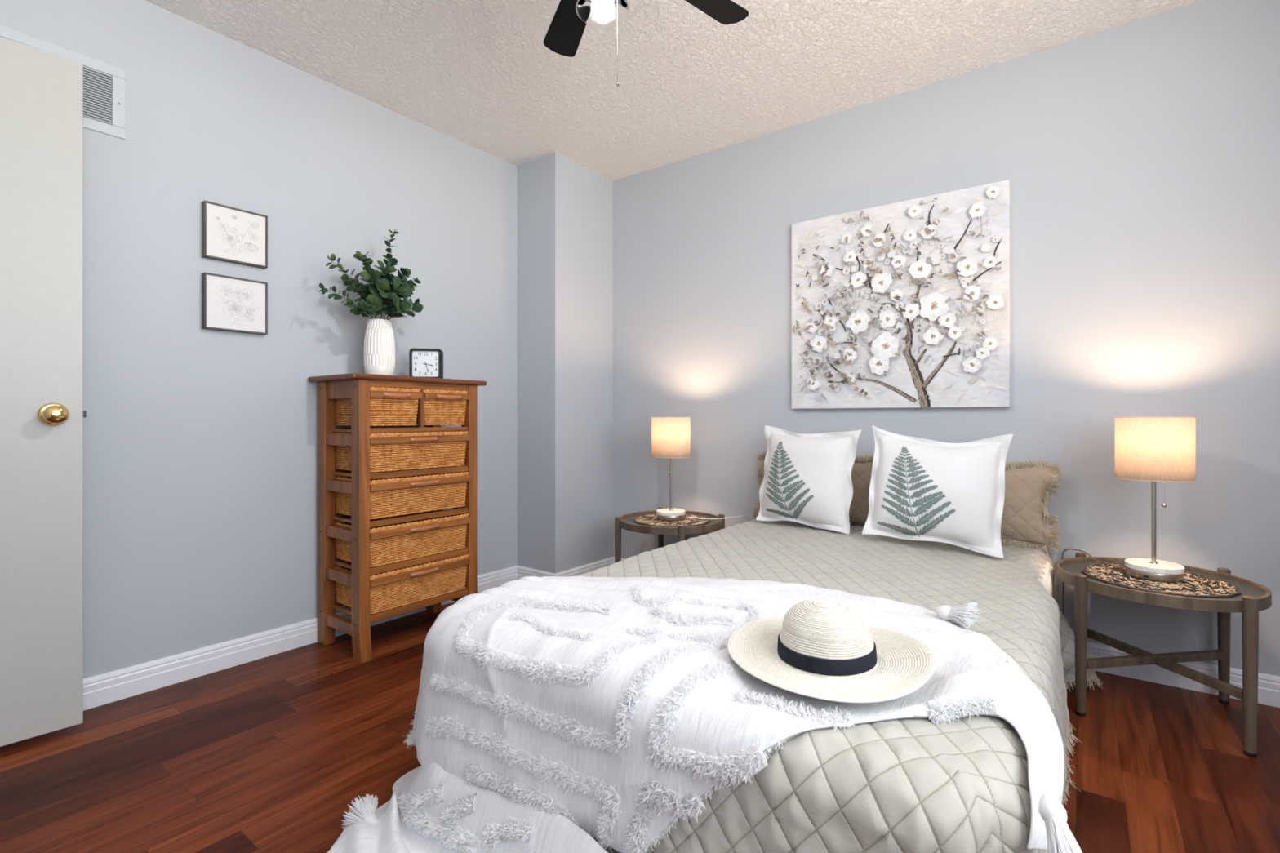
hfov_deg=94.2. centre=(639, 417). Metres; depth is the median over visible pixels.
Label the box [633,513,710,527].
woven placemat
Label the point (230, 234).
framed print
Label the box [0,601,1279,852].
floor
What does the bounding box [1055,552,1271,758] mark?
side table
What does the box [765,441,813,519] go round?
print
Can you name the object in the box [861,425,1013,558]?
throw pillow
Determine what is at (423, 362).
desk clock
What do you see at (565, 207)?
wall
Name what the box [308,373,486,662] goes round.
chest
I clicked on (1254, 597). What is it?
table top
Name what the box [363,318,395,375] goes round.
ribbed vase
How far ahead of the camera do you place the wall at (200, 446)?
2.33 m
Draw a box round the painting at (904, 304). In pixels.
[791,179,1009,409]
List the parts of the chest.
leg, rail, rail, rail, rail, rail, panel, rail, rail, rail, rail, leg, basket drawer, rail, leather handle, basket drawer, basket drawer, basket drawer, basket drawer, rail, rail, rail, rail, rail, rail, leather handle, leather handle, leather handle, leather handle, leg, basket drawer, leather handle, rail, leg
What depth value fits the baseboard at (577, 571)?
3.49 m
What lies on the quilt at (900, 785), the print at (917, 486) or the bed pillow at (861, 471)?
the bed pillow at (861, 471)
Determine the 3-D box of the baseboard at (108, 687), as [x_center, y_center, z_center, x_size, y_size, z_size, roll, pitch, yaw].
[-1.703,0.915,2.148,0.016,0.100,3.320,0,0,37]
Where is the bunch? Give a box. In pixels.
[319,229,423,319]
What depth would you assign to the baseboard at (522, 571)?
3.41 m
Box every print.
[201,200,267,268]
[201,271,267,334]
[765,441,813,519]
[877,447,955,537]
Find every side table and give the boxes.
[614,507,724,563]
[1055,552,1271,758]
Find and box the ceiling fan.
[543,0,748,86]
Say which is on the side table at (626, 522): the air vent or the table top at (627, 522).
the table top at (627, 522)
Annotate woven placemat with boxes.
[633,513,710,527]
[1081,563,1240,597]
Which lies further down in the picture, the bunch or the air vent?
the bunch
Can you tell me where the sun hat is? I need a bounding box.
[727,598,934,703]
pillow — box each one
[751,449,873,525]
[755,425,862,534]
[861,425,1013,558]
[1000,458,1062,555]
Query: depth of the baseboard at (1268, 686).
2.12 m
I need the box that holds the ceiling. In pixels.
[145,0,1203,181]
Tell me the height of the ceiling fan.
0.609 m
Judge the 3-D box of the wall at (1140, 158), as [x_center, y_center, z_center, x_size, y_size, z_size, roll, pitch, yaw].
[1.117,-0.255,2.824,3.740,2.440,0.120,0,0,37]
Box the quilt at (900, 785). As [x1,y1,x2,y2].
[579,519,1102,852]
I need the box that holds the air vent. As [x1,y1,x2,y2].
[0,24,125,139]
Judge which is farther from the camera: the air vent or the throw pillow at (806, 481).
the throw pillow at (806, 481)
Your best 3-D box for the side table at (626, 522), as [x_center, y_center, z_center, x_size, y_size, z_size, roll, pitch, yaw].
[0.159,0.738,3.101,0.536,0.455,0.536,0,0,37]
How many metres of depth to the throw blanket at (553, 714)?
1.19 m
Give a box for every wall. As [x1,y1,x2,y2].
[0,0,516,679]
[516,151,613,573]
[613,0,1279,676]
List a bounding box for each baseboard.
[83,565,516,711]
[516,565,555,580]
[555,556,613,577]
[613,556,1279,707]
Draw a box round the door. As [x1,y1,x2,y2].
[0,35,86,746]
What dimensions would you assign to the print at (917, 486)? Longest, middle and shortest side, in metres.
0.345 x 0.281 x 0.070 m
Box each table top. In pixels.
[619,510,722,535]
[1055,556,1271,613]
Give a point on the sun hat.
(824, 649)
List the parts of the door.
knob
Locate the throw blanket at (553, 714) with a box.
[326,576,1082,852]
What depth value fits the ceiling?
2.43 m
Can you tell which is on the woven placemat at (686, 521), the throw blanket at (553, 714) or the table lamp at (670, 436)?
the table lamp at (670, 436)
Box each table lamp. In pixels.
[651,417,751,520]
[1061,417,1195,616]
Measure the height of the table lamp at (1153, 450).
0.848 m
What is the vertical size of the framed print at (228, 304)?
0.209 m
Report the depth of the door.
1.76 m
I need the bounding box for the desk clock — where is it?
[408,347,443,378]
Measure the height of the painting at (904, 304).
0.936 m
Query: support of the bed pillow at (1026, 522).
on the quilt at (900, 785)
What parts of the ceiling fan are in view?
fan blade, lamp shade, bulb, pull chain, fan blade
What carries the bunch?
in the ribbed vase
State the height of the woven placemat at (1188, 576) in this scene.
0.011 m

